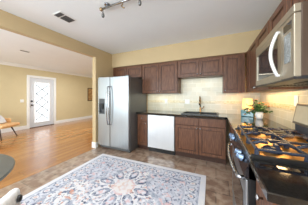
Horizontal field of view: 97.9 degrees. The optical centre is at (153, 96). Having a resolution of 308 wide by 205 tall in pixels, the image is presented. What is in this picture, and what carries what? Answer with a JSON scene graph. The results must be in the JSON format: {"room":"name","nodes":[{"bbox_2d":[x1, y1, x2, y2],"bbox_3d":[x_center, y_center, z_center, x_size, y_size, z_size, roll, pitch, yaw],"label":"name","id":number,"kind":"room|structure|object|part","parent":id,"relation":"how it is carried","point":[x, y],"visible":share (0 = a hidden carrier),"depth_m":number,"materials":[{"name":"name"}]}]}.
{"room":"kitchen","nodes":[
{"label":"kitchen","id":0,"kind":"room"},
{"bbox_2d":[0,64,91,128],"bbox_3d":[-5.367,0.040,4.738,0.120,2.500,8.900,0,0,25],"label":"wall","id":1,"kind":"structure","parent":0,"point":[72,101],"depth_m":5.75,"materials":[{"name":"beige paint"}]},
{"bbox_2d":[0,125,26,132],"bbox_3d":[-6.102,1.220,2.985,0.018,0.140,5.100,0,0,25],"label":"baseboard","id":2,"kind":"structure","parent":1,"relation":"attached to","point":[19,127],"depth_m":4.96,"materials":[{"name":"white paint"}]},
{"bbox_2d":[27,75,55,128],"bbox_3d":[-4.806,0.220,5.784,0.022,2.140,1.070,0,0,25],"label":"door frame","id":3,"kind":"structure","parent":1,"relation":"attached to","point":[28,76],"depth_m":5.37,"materials":[{"name":"white paint"}]},
{"bbox_2d":[30,78,53,127],"bbox_3d":[-4.808,0.257,5.785,0.122,2.026,0.882,0,0,25],"label":"door","id":4,"kind":"structure","parent":1,"relation":"in","point":[33,123],"depth_m":5.74,"materials":[{"name":"white paint"}]},
{"bbox_3d":[-4.821,0.255,5.791,0.014,1.730,0.600,0,0,25],"label":"glass frame","id":5,"kind":"part","parent":4,"relation":"part of","materials":[{"name":"white glass"}]},
{"bbox_2d":[0,61,91,77],"bbox_3d":[-5.272,-1.160,4.694,0.090,0.100,8.900,0,0,25],"label":"crown molding","id":6,"kind":"structure","parent":1,"relation":"attached to","point":[1,62],"depth_m":5.65,"materials":[{"name":"white paint"}]},
{"bbox_2d":[56,115,91,123],"bbox_3d":[-4.011,1.220,7.510,0.018,0.140,2.730,0,0,25],"label":"baseboard","id":7,"kind":"structure","parent":1,"relation":"attached to","point":[84,117],"depth_m":6.98,"materials":[{"name":"white paint"}]},
{"bbox_2d":[88,88,91,100],"bbox_3d":[-3.747,-0.110,8.066,0.026,0.760,0.560,0,0,25],"label":"framed picture","id":8,"kind":"object","parent":1,"relation":"attached to","point":[89,89],"visible":0.59,"depth_m":7.94,"materials":[{"name":"brown wood"}]},
{"bbox_2d":[0,9,112,146],"bbox_3d":[-1.659,0.040,3.025,0.110,2.500,8.900,0,0,25],"label":"wall","id":9,"kind":"structure","parent":0,"point":[101,60],"depth_m":2.82,"materials":[{"name":"beige paint"}]},
{"bbox_2d":[92,142,97,147],"bbox_3d":[-1.494,1.220,3.383,0.134,0.140,0.072,0,0,25],"label":"baseboard","id":10,"kind":"object","parent":9,"relation":"attached to","point":[94,144],"visible":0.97,"depth_m":3.35,"materials":[{"name":"white paint"}]},
{"bbox_2d":[0,118,232,204],"bbox_3d":[-1.813,1.340,3.096,7.710,0.100,8.900,0,0,25],"label":"floor","id":11,"kind":"structure","parent":0,"point":[36,150],"depth_m":2.78,"materials":[{"name":"brown wood"}]},
{"bbox_2d":[0,118,19,140],"bbox_3d":[-4.786,0.802,4.108,0.795,0.985,0.641,0,0,-5],"label":"armchair","id":12,"kind":"object","parent":11,"relation":"on","point":[9,123],"visible":0.8,"depth_m":4.19,"materials":[{"name":"beige leather"}]},
{"bbox_2d":[0,115,6,123],"bbox_3d":[-4.759,0.709,4.110,0.240,0.264,0.304,0,0,-5],"label":"throw cushion","id":13,"kind":"object","parent":12,"relation":"on","point":[2,120],"visible":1,"depth_m":4.15,"materials":[{"name":"white fabric"}]},
{"bbox_3d":[-4.724,0.900,4.113,0.670,0.100,0.600,0,0,-5],"label":"seat","id":14,"kind":"part","parent":12,"relation":"part of","materials":[{"name":"beige leather"}]},
{"bbox_2d":[21,154,205,204],"bbox_3d":[-0.743,1.283,1.169,2.154,0.011,3.056,0,0,23],"label":"area rug","id":15,"kind":"object","parent":11,"relation":"on","point":[105,179],"visible":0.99,"depth_m":1.90,"materials":[{"name":"multicoloured fabric"}]},
{"bbox_2d":[0,154,14,180],"bbox_3d":[-1.556,0.907,0.686,1.176,0.740,1.176,0,0,25],"label":"round table","id":16,"kind":"object","parent":15,"relation":"on","point":[7,163],"visible":1,"depth_m":1.04,"materials":[{"name":"black plastic"}]},
{"bbox_2d":[0,188,22,204],"bbox_3d":[-0.969,0.891,0.599,0.489,0.772,0.460,0,0,17],"label":"dining chair","id":17,"kind":"object","parent":15,"relation":"on","point":[13,197],"visible":1,"depth_m":0.70,"materials":[{"name":"white plastic"}]},
{"bbox_2d":[98,75,146,152],"bbox_3d":[-0.817,0.406,3.496,0.913,1.768,0.938,0,0,25],"label":"refrigerator","id":18,"kind":"object","parent":11,"relation":"on","point":[120,98],"visible":0.98,"depth_m":3.14,"materials":[{"name":"silver metal"}]},
{"bbox_3d":[-1.208,0.365,3.296,0.372,1.650,0.070,0,0,25],"label":"freezer door","id":19,"kind":"part","parent":18,"relation":"part of","materials":[{"name":"silver metal"}]},
{"bbox_3d":[-1.098,0.220,3.159,0.028,0.927,0.090,0,0,25],"label":"handle","id":20,"kind":"part","parent":18,"relation":"part of","materials":[{"name":"silver metal"}]},
{"bbox_3d":[-1.035,0.220,3.130,0.028,0.927,0.090,0,0,25],"label":"handle","id":21,"kind":"part","parent":18,"relation":"part of","materials":[{"name":"silver metal"}]},
{"bbox_3d":[-0.788,0.365,3.102,0.529,1.650,0.070,0,0,25],"label":"fridge door","id":22,"kind":"part","parent":18,"relation":"part of","materials":[{"name":"silver metal"}]},
{"bbox_2d":[138,114,148,149],"bbox_3d":[-0.172,0.856,3.444,0.280,0.868,0.592,0,0,25],"label":"base cabinet","id":23,"kind":"object","parent":11,"relation":"on","point":[142,118],"visible":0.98,"depth_m":3.21,"materials":[{"name":"brown wood"}]},
{"bbox_3d":[-0.279,0.515,3.213,0.258,0.150,0.020,0,0,25],"label":"drawer","id":24,"kind":"part","parent":23,"relation":"part of","materials":[{"name":"brown wood"}]},
{"bbox_3d":[-0.279,0.882,3.213,0.258,0.565,0.020,0,0,25],"label":"door","id":25,"kind":"part","parent":23,"relation":"part of","materials":[{"name":"brown wood"}]},
{"bbox_2d":[148,115,174,154],"bbox_3d":[0.253,0.857,3.243,0.644,0.866,0.570,0,0,25],"label":"dishwasher","id":26,"kind":"object","parent":11,"relation":"on","point":[161,128],"visible":0.91,"depth_m":2.99,"materials":[{"name":"white metal"}]},
{"bbox_3d":[0.173,1.240,3.071,0.644,0.100,0.030,0,0,25],"label":"toe panel","id":27,"kind":"part","parent":26,"relation":"part of","materials":[{"name":"black plastic"}]},
{"bbox_2d":[175,116,225,163],"bbox_3d":[0.997,0.856,2.903,0.973,0.868,0.592,0,0,25],"label":"base cabinet","id":28,"kind":"object","parent":11,"relation":"on","point":[196,138],"visible":1,"depth_m":2.65,"materials":[{"name":"brown wood"}]},
{"bbox_3d":[0.674,0.515,2.773,0.472,0.150,0.020,0,0,25],"label":"drawer","id":29,"kind":"part","parent":28,"relation":"part of","materials":[{"name":"brown wood"}]},
{"bbox_3d":[0.674,0.882,2.773,0.472,0.565,0.020,0,0,25],"label":"door","id":30,"kind":"part","parent":28,"relation":"part of","materials":[{"name":"brown wood"}]},
{"bbox_3d":[1.108,0.515,2.572,0.472,0.150,0.020,0,0,25],"label":"drawer","id":31,"kind":"part","parent":28,"relation":"part of","materials":[{"name":"brown wood"}]},
{"bbox_3d":[1.108,0.882,2.572,0.472,0.565,0.020,0,0,25],"label":"door","id":32,"kind":"part","parent":28,"relation":"part of","materials":[{"name":"brown wood"}]},
{"bbox_2d":[230,126,233,168],"bbox_3d":[1.406,0.856,1.859,0.607,0.868,1.003,0,0,25],"label":"base cabinet","id":33,"kind":"object","parent":11,"relation":"on","point":[231,130],"visible":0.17,"depth_m":2.20,"materials":[{"name":"brown wood"}]},
{"bbox_2d":[136,110,290,132],"bbox_3d":[0.645,0.400,2.522,2.540,0.040,1.576,0,0,25],"label":"countertop","id":34,"kind":"structure","parent":33,"relation":"on","point":[234,120],"depth_m":2.29,"materials":[{"name":"black stone"}]},
{"bbox_2d":[181,111,218,115],"bbox_3d":[1.009,0.386,2.935,0.730,0.039,0.475,0,0,25],"label":"sink","id":35,"kind":"object","parent":34,"relation":"in","point":[185,112],"visible":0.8,"depth_m":3.03,"materials":[{"name":"black"}]},
{"bbox_2d":[199,96,203,111],"bbox_3d":[1.074,0.179,3.033,0.120,0.373,0.168,0,0,25],"label":"kitchen faucet","id":36,"kind":"object","parent":34,"relation":"on","point":[199,96],"visible":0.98,"depth_m":3.08,"materials":[{"name":"silver metal"}]},
{"bbox_2d":[241,99,253,116],"bbox_3d":[1.761,0.212,2.524,0.200,0.335,0.172,0,0,43],"label":"table lamp","id":37,"kind":"object","parent":34,"relation":"on","point":[245,101],"visible":0.76,"depth_m":2.47,"materials":[{"name":"teal ceramic"}]},
{"bbox_3d":[1.761,0.138,2.524,0.172,0.185,0.172,0,0,43],"label":"lamp shade","id":38,"kind":"part","parent":37,"relation":"part of","materials":[{"name":"yellow fabric"}]},
{"bbox_2d":[244,99,272,119],"bbox_3d":[1.748,0.216,2.244,0.413,0.328,0.337,0,0,10],"label":"potted plant","id":39,"kind":"object","parent":34,"relation":"on","point":[257,109],"visible":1,"depth_m":2.21,"materials":[{"name":"green plant"}]},
{"bbox_3d":[1.752,0.320,2.231,0.112,0.120,0.112,0,0,25],"label":"pot","id":40,"kind":"part","parent":39,"relation":"part of","materials":[{"name":"white ceramic"}]},
{"bbox_2d":[255,179,277,204],"bbox_3d":[0.800,0.856,0.559,0.617,0.868,0.283,0,0,25],"label":"base cabinet","id":41,"kind":"object","parent":11,"relation":"on","point":[260,197],"visible":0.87,"depth_m":0.69,"materials":[{"name":"brown wood"}]},
{"bbox_3d":[0.534,0.515,0.681,0.032,0.029,0.030,0,0,25],"label":"knob","id":42,"kind":"part","parent":41,"relation":"part of","materials":[{"name":"silver metal"}]},
{"bbox_2d":[249,159,307,204],"bbox_3d":[0.794,0.400,0.547,0.613,0.040,0.320,0,0,25],"label":"countertop","id":43,"kind":"structure","parent":41,"relation":"on","point":[281,184],"depth_m":0.60,"materials":[{"name":"black stone"}]},
{"bbox_2d":[227,103,307,204],"bbox_3d":[0.984,0.668,1.068,0.699,1.203,0.805,0,0,25],"label":"gas range","id":44,"kind":"object","parent":11,"relation":"on","point":[268,145],"visible":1,"depth_m":0.98,"materials":[{"name":"black metal"}]},
{"bbox_3d":[0.701,0.535,1.199,0.074,0.027,0.693,0,0,25],"label":"handle","id":45,"kind":"part","parent":44,"relation":"part of","materials":[{"name":"silver metal"}]},
{"bbox_3d":[0.651,0.432,1.038,0.056,0.057,0.052,0,0,25],"label":"control knob","id":46,"kind":"part","parent":44,"relation":"part of","materials":[{"name":"silver metal"}]},
{"bbox_3d":[0.741,0.807,1.181,0.014,0.565,0.757,0,0,25],"label":"oven door","id":47,"kind":"part","parent":44,"relation":"part of","materials":[{"name":"silver metal"}]},
{"bbox_3d":[0.615,0.432,0.961,0.056,0.057,0.052,0,0,25],"label":"control knob","id":48,"kind":"part","parent":44,"relation":"part of","materials":[{"name":"silver metal"}]},
{"bbox_2d":[234,128,307,167],"bbox_3d":[1.025,0.374,1.049,0.609,0.032,0.767,0,0,25],"label":"cooktop","id":49,"kind":"object","parent":44,"relation":"in","point":[250,153],"depth_m":0.91,"materials":[{"name":"black metal"}]},
{"bbox_3d":[0.791,0.354,0.901,0.116,0.028,0.116,0,0,25],"label":"burner","id":50,"kind":"part","parent":44,"relation":"part of","materials":[{"name":"metal"}]},
{"bbox_3d":[1.231,0.167,0.954,0.062,0.200,0.805,0,0,25],"label":"panel frame","id":51,"kind":"part","parent":44,"relation":"part of","materials":[{"name":"silver metal"}]},
{"bbox_3d":[1.217,0.164,0.961,0.029,0.150,0.757,0,0,25],"label":"panel","id":52,"kind":"part","parent":44,"relation":"part of","materials":[{"name":"silver metal"}]},
{"bbox_2d":[0,0,281,75],"bbox_3d":[-1.859,-1.260,3.117,7.810,0.100,8.900,0,0,25],"label":"ceiling","id":53,"kind":"structure","parent":0,"point":[154,23],"depth_m":2.26,"materials":[{"name":"white paint"}]},
{"bbox_2d":[52,11,75,22],"bbox_3d":[-1.365,-1.203,2.052,0.190,0.014,0.250,0,0,25],"label":"ceiling vent","id":54,"kind":"object","parent":53,"relation":"in","point":[61,15],"visible":1,"depth_m":2.04,"materials":[{"name":"white metal"}]},
{"bbox_2d":[99,0,141,17],"bbox_3d":[-0.300,-1.130,1.615,0.950,0.160,0.078,0,0,25],"label":"track light","id":55,"kind":"object","parent":53,"relation":"attached to","point":[107,5],"visible":1,"depth_m":1.72,"materials":[{"name":"silver metal"}]},
{"bbox_2d":[112,29,261,67],"bbox_3d":[0.467,-1.018,3.287,3.530,0.383,0.360,0,0,25],"label":"wall","id":56,"kind":"structure","parent":0,"point":[237,43],"depth_m":2.94,"materials":[{"name":"beige paint"}]},
{"bbox_2d":[147,57,245,154],"bbox_3d":[0.609,0.040,3.475,3.630,2.500,0.100,0,0,25],"label":"wall","id":57,"kind":"structure","parent":0,"point":[227,122],"depth_m":2.95,"materials":[{"name":"beige paint"}]},
{"bbox_2d":[113,65,141,78],"bbox_3d":[-0.694,-0.662,3.817,0.966,0.325,0.352,0,0,25],"label":"upper cabinet","id":58,"kind":"object","parent":57,"relation":"attached to","point":[135,71],"visible":0.54,"depth_m":3.65,"materials":[{"name":"brown wood"}]},
{"bbox_3d":[-0.966,-0.655,3.795,0.469,0.290,0.020,0,0,25],"label":"door","id":59,"kind":"part","parent":58,"relation":"part of","materials":[{"name":"brown wood"}]},
{"bbox_3d":[-0.534,-0.655,3.596,0.469,0.290,0.020,0,0,25],"label":"door","id":60,"kind":"part","parent":58,"relation":"part of","materials":[{"name":"brown wood"}]},
{"bbox_2d":[142,61,180,93],"bbox_3d":[0.176,-0.448,3.415,0.943,0.755,0.352,0,0,25],"label":"upper cabinet","id":61,"kind":"object","parent":57,"relation":"attached to","point":[157,78],"visible":1,"depth_m":3.26,"materials":[{"name":"brown wood"}]},
{"bbox_3d":[-0.090,-0.440,3.391,0.458,0.720,0.020,0,0,25],"label":"door","id":62,"kind":"part","parent":61,"relation":"part of","materials":[{"name":"brown wood"}]},
{"bbox_3d":[0.330,-0.440,3.196,0.458,0.720,0.020,0,0,25],"label":"door","id":63,"kind":"part","parent":61,"relation":"part of","materials":[{"name":"brown wood"}]},
{"bbox_2d":[178,56,222,78],"bbox_3d":[1.028,-0.627,3.021,0.926,0.395,0.352,0,0,25],"label":"upper cabinet","id":64,"kind":"object","parent":57,"relation":"attached to","point":[208,67],"visible":1,"depth_m":2.88,"materials":[{"name":"brown wood"}]},
{"bbox_3d":[0.765,-0.620,2.995,0.449,0.360,0.020,0,0,25],"label":"door","id":65,"kind":"part","parent":64,"relation":"part of","materials":[{"name":"brown wood"}]},
{"bbox_3d":[1.179,-0.620,2.804,0.449,0.360,0.020,0,0,25],"label":"door","id":66,"kind":"part","parent":64,"relation":"part of","materials":[{"name":"brown wood"}]},
{"bbox_2d":[148,76,259,114],"bbox_3d":[0.986,-0.025,3.241,2.550,0.810,0.008,0,0,25],"label":"wall tiles","id":67,"kind":"structure","parent":57,"relation":"attached to","point":[209,89],"depth_m":3.15,"materials":[{"name":"beige tile"}]},
{"bbox_2d":[148,100,259,103],"bbox_3d":[0.980,0.135,3.240,2.540,0.060,0.007,0,0,25],"label":"trim","id":68,"kind":"structure","parent":57,"relation":"attached to","point":[169,101],"depth_m":3.12,"materials":[{"name":"tile"}]},
{"bbox_2d":[222,53,244,92],"bbox_3d":[1.619,-0.448,2.748,0.368,0.755,0.352,0,0,25],"label":"upper cabinet","id":69,"kind":"object","parent":57,"relation":"attached to","point":[233,78],"visible":1,"depth_m":2.62,"materials":[{"name":"brown wood"}]},
{"bbox_3d":[1.540,-0.440,2.637,0.300,0.720,0.020,0,0,25],"label":"door","id":70,"kind":"part","parent":69,"relation":"part of","materials":[{"name":"brown wood"}]},
{"bbox_3d":[0.982,0.040,0.075,0.100,2.500,5.760,0,0,25],"label":"wall","id":71,"kind":"structure","parent":0,"visible":0},
{"bbox_2d":[246,20,307,92],"bbox_3d":[1.586,-0.448,1.922,0.332,0.755,1.268,0,0,25],"label":"upper cabinet","id":72,"kind":"object","parent":71,"relation":"attached to","point":[251,53],"visible":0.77,"depth_m":1.94,"materials":[{"name":"brown wood"}]},
{"bbox_3d":[1.501,-0.440,2.033,0.020,0.720,0.460,0,0,25],"label":"door","id":73,"kind":"part","parent":72,"relation":"part of","materials":[{"name":"brown wood"}]},
{"bbox_3d":[1.307,-0.440,1.613,0.020,0.720,0.454,0,0,25],"label":"door","id":74,"kind":"part","parent":72,"relation":"part of","materials":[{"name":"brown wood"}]},
{"bbox_2d":[260,102,295,110],"bbox_3d":[1.575,0.135,1.496,0.007,0.060,2.658,0,0,25],"label":"trim","id":75,"kind":"structure","parent":71,"relation":"attached to","point":[282,106],"depth_m":1.80,"materials":[{"name":"tile"}]},
{"bbox_2d":[260,89,307,128],"bbox_3d":[1.579,-0.080,1.496,0.008,0.920,2.662,0,0,25],"label":"wall tiles","id":76,"kind":"structure","parent":71,"relation":"attached to","point":[284,117],"depth_m":1.75,"materials":[{"name":"beige tile"}]},
{"bbox_2d":[294,95,297,105],"bbox_3d":[1.551,0.050,1.465,0.009,0.118,0.075,0,0,25],"label":"wall outlet","id":77,"kind":"object","parent":76,"relation":"attached to","point":[295,96],"visible":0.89,"depth_m":1.46,"materials":[{"name":"white plastic"}]},
{"bbox_2d":[269,0,307,32],"bbox_3d":[1.154,-0.669,0.987,0.332,0.312,0.774,0,0,25],"label":"upper cabinet","id":78,"kind":"object","parent":71,"relation":"attached to","point":[284,6],"visible":0.16,"depth_m":1.14,"materials":[{"name":"brown wood"}]},
{"bbox_3d":[1.121,-0.662,1.211,0.020,0.275,0.373,0,0,25],"label":"door","id":79,"kind":"part","parent":78,"relation":"part of","materials":[{"name":"brown wood"}]},
{"bbox_2d":[256,1,307,87],"bbox_3d":[1.090,-0.299,1.014,0.462,0.422,0.775,0,0,25],"label":"microwave","id":80,"kind":"object","parent":78,"relation":"attached to","point":[282,56],"visible":1,"depth_m":0.83,"materials":[{"name":"silver metal"}]},
{"bbox_3d":[0.978,-0.282,1.151,0.030,0.355,0.620,0,0,25],"label":"door","id":81,"kind":"part","parent":80,"relation":"part of","materials":[{"name":"silver metal"}]},
{"bbox_3d":[0.827,-0.285,0.917,0.068,0.311,0.022,0,0,25],"label":"handle","id":82,"kind":"part","parent":80,"relation":"part of","materials":[{"name":"silver metal"}]},
{"bbox_3d":[1.113,-0.103,1.003,0.400,0.018,0.775,0,0,25],"label":"underside panel","id":83,"kind":"part","parent":80,"relation":"part of","materials":[{"name":"metal"}]},
{"bbox_3d":[0.815,-0.282,0.797,0.030,0.355,0.151,0,0,25],"label":"control panel","id":84,"kind":"part","parent":80,"relation":"part of","materials":[{"name":"silver metal"}]},
{"bbox_3d":[0.962,-0.662,0.867,0.020,0.275,0.373,0,0,25],"label":"door","id":85,"kind":"part","parent":78,"relation":"part of","materials":[{"name":"brown wood"}]}
]}

